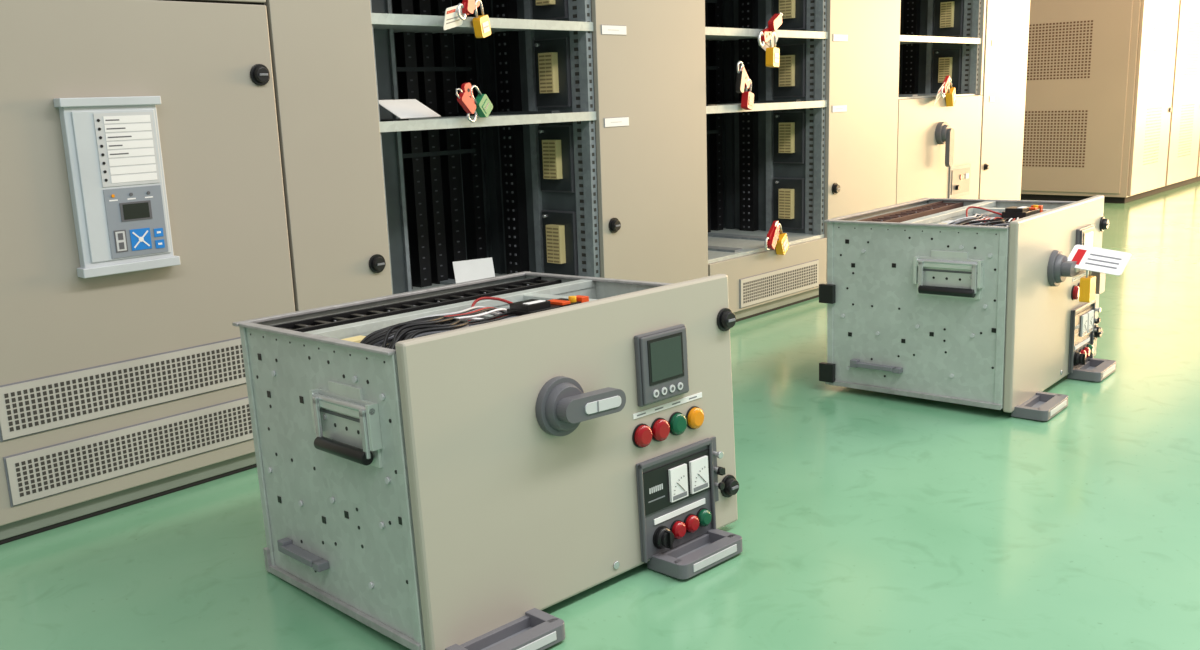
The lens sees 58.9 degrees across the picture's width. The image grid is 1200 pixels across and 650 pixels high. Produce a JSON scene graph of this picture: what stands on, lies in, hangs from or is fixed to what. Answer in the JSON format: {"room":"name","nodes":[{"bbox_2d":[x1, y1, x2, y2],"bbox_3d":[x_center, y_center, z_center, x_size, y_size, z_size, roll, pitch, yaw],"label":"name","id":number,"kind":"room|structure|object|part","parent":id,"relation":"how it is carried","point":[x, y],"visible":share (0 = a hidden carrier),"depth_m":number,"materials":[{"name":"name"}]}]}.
{"room":"electrical room","nodes":[
{"label":"electrical room","id":0,"kind":"room"},
{"bbox_2d":[0,181,1199,649],"bbox_3d":[4.857,-0.234,5.139,8.500,0.100,22.000,9,16,41],"label":"floor","id":1,"kind":"structure","parent":0,"point":[867,520],"depth_m":2.36,"materials":[{"name":"green paint"}]},
{"bbox_2d":[0,0,294,544],"bbox_3d":[-2.067,-0.434,1.923,0.645,2.100,2.952,9,16,41],"label":"tall cabinet","id":2,"kind":"object","parent":1,"relation":"on","point":[121,390],"visible":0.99,"depth_m":2.58,"materials":[{"name":"metal"}]},
{"bbox_2d":[53,96,180,277],"bbox_3d":[-1.133,-0.329,2.506,0.038,0.408,0.234,9,16,41],"label":"protection relay","id":3,"kind":"object","parent":2,"relation":"attached to","point":[112,145],"visible":1,"depth_m":2.49,"materials":[{"name":"grey plastic"}]},
{"bbox_3d":[-1.107,-0.332,2.514,0.005,0.336,0.137,9,16,41],"label":"plate","id":4,"kind":"part","parent":3,"relation":"part of","materials":[{"name":"grey plastic"}]},
{"bbox_2d":[264,0,707,311],"bbox_3d":[-0.441,-0.864,3.670,0.645,2.100,1.891,9,16,41],"label":"electrical cabinet","id":5,"kind":"object","parent":1,"relation":"on","point":[589,157],"visible":0.56,"depth_m":3.83,"materials":[{"name":"metal"}]},
{"bbox_2d":[379,99,440,118],"bbox_3d":[-0.585,-0.660,3.240,0.096,0.056,0.200,4,14,28],"label":"paper card","id":6,"kind":"object","parent":5,"relation":"in","point":[402,108],"visible":0.86,"depth_m":3.23,"materials":[{"name":"white paper"}]},
{"bbox_2d":[443,0,490,37],"bbox_3d":[-0.406,-0.959,3.206,0.039,0.174,0.223,6,14,32],"label":"padlock","id":7,"kind":"object","parent":5,"relation":"attached to","point":[455,15],"visible":1,"depth_m":3.21,"materials":[{"name":"yellow paint"}]},
{"bbox_2d":[452,257,494,282],"bbox_3d":[-0.435,-0.169,3.702,0.150,0.117,0.032,-9,14,-30],"label":"paper card","id":8,"kind":"object","parent":5,"relation":"in","point":[475,269],"visible":0.64,"depth_m":3.70,"materials":[{"name":"white paper"}]},
{"bbox_2d":[455,82,492,122],"bbox_3d":[-0.390,-0.688,3.281,0.027,0.122,0.167,5,14,30],"label":"padlock","id":9,"kind":"object","parent":5,"relation":"attached to","point":[482,106],"visible":1,"depth_m":3.27,"materials":[{"name":"red plastic"}]},
{"bbox_2d":[232,271,742,649],"bbox_3d":[-0.190,0.214,2.228,0.868,0.577,0.716,-13,16,-42],"label":"drawer","id":10,"kind":"object","parent":1,"relation":"on","point":[446,467],"visible":1,"depth_m":2.00,"materials":[{"name":"paint"}]},
{"bbox_3d":[-0.454,0.174,1.891,0.020,0.136,0.204,-13,14,-42],"label":"carry handle plate","id":11,"kind":"part","parent":10,"relation":"part of","materials":[{"name":"metal"}]},
{"bbox_3d":[-0.230,0.187,2.229,0.745,0.460,0.506,-13,14,-42],"label":"interior frame","id":12,"kind":"part","parent":10,"relation":"part of","materials":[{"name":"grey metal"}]},
{"bbox_3d":[-0.166,0.563,1.886,0.205,0.031,0.106,-13,14,-42],"label":"foot handle","id":13,"kind":"part","parent":10,"relation":"part of","materials":[{"name":"grey plastic"}]},
{"bbox_3d":[-0.014,0.234,2.066,0.830,0.560,0.026,-13,14,-42],"label":"panel","id":14,"kind":"part","parent":10,"relation":"part of","materials":[{"name":"paint"}]},
{"bbox_3d":[-0.033,0.148,1.975,0.175,0.112,0.063,-13,14,-42],"label":"rotary handle","id":15,"kind":"part","parent":10,"relation":"part of","materials":[{"name":"grey plastic"}]},
{"bbox_3d":[0.203,0.477,2.228,0.197,0.031,0.106,-13,14,-42],"label":"foot handle","id":16,"kind":"part","parent":10,"relation":"part of","materials":[{"name":"grey plastic"}]},
{"bbox_2d":[705,0,900,321],"bbox_3d":[0.736,-1.175,4.934,0.645,2.100,1.616,9,16,41],"label":"electrical cabinet","id":17,"kind":"object","parent":1,"relation":"on","point":[817,143],"visible":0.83,"depth_m":5.01,"materials":[{"name":"metal"}]},
{"bbox_2d":[735,61,753,109],"bbox_3d":[0.589,-0.974,4.319,0.031,0.196,0.136,5,14,30],"label":"padlock","id":18,"kind":"object","parent":17,"relation":"attached to","point":[743,81],"visible":1,"depth_m":4.33,"materials":[{"name":"red plastic"}]},
{"bbox_2d":[758,12,782,66],"bbox_3d":[0.703,-1.189,4.420,0.062,0.226,0.220,5,14,30],"label":"padlock","id":19,"kind":"object","parent":17,"relation":"attached to","point":[768,40],"visible":1,"depth_m":4.42,"materials":[{"name":"yellow paint"}]},
{"bbox_2d":[764,221,788,254],"bbox_3d":[0.766,-0.374,4.609,0.036,0.156,0.221,5,14,30],"label":"padlock","id":20,"kind":"object","parent":17,"relation":"attached to","point":[776,240],"visible":1,"depth_m":4.60,"materials":[{"name":"yellow paint"}]},
{"bbox_2d":[739,259,818,308],"bbox_3d":[0.807,-0.188,4.730,0.007,0.128,0.637,9,16,41],"label":"grille","id":21,"kind":"object","parent":17,"relation":"attached to","point":[760,287],"depth_m":4.71,"materials":[{"name":"beige metal"}]},
{"bbox_2d":[896,0,1029,203],"bbox_3d":[1.860,-1.465,6.107,0.690,2.100,1.681,9,16,41],"label":"tall cabinet","id":22,"kind":"object","parent":1,"relation":"on","point":[972,148],"visible":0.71,"depth_m":6.12,"materials":[{"name":"metal"}]},
{"bbox_2d":[933,75,955,106],"bbox_3d":[1.837,-1.246,5.660,0.050,0.164,0.313,6,15,34],"label":"padlock","id":23,"kind":"object","parent":22,"relation":"attached to","point":[946,90],"visible":1,"depth_m":5.69,"materials":[{"name":"yellow paint"}]},
{"bbox_2d":[819,195,1130,420],"bbox_3d":[1.287,-0.103,3.467,0.824,0.588,0.884,7,15,40],"label":"drawer","id":24,"kind":"object","parent":1,"relation":"on","point":[984,303],"visible":1,"depth_m":3.23,"materials":[{"name":"paint"}]},
{"bbox_3d":[1.025,-0.149,3.131,0.204,0.136,0.020,7,15,40],"label":"carry handle plate","id":25,"kind":"part","parent":24,"relation":"part of","materials":[{"name":"metal"}]},
{"bbox_3d":[1.212,-0.141,3.491,0.506,0.460,0.745,7,15,40],"label":"interior frame","id":26,"kind":"part","parent":24,"relation":"part of","materials":[{"name":"metal"}]},
{"bbox_3d":[1.312,0.240,3.162,0.106,0.031,0.205,7,15,40],"label":"foot handle","id":27,"kind":"part","parent":24,"relation":"part of","materials":[{"name":"grey plastic"}]},
{"bbox_3d":[1.444,-0.092,3.352,0.026,0.560,0.830,7,15,40],"label":"panel","id":28,"kind":"part","parent":24,"relation":"part of","materials":[{"name":"paint"}]},
{"bbox_3d":[1.435,-0.177,3.259,0.063,0.112,0.175,7,15,40],"label":"rotary handle","id":29,"kind":"part","parent":24,"relation":"part of","materials":[{"name":"grey plastic"}]},
{"bbox_3d":[1.643,0.148,3.541,0.106,0.031,0.197,7,15,40],"label":"foot handle","id":30,"kind":"part","parent":24,"relation":"part of","materials":[{"name":"grey plastic"}]},
{"bbox_2d":[1021,0,1199,202],"bbox_3d":[5.995,-2.676,11.098,1.335,2.100,7.024,9,16,41],"label":"tall cabinet","id":31,"kind":"object","parent":1,"relation":"on","point":[1112,100],"visible":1,"depth_m":8.52,"materials":[{"name":"metal"}]}
]}

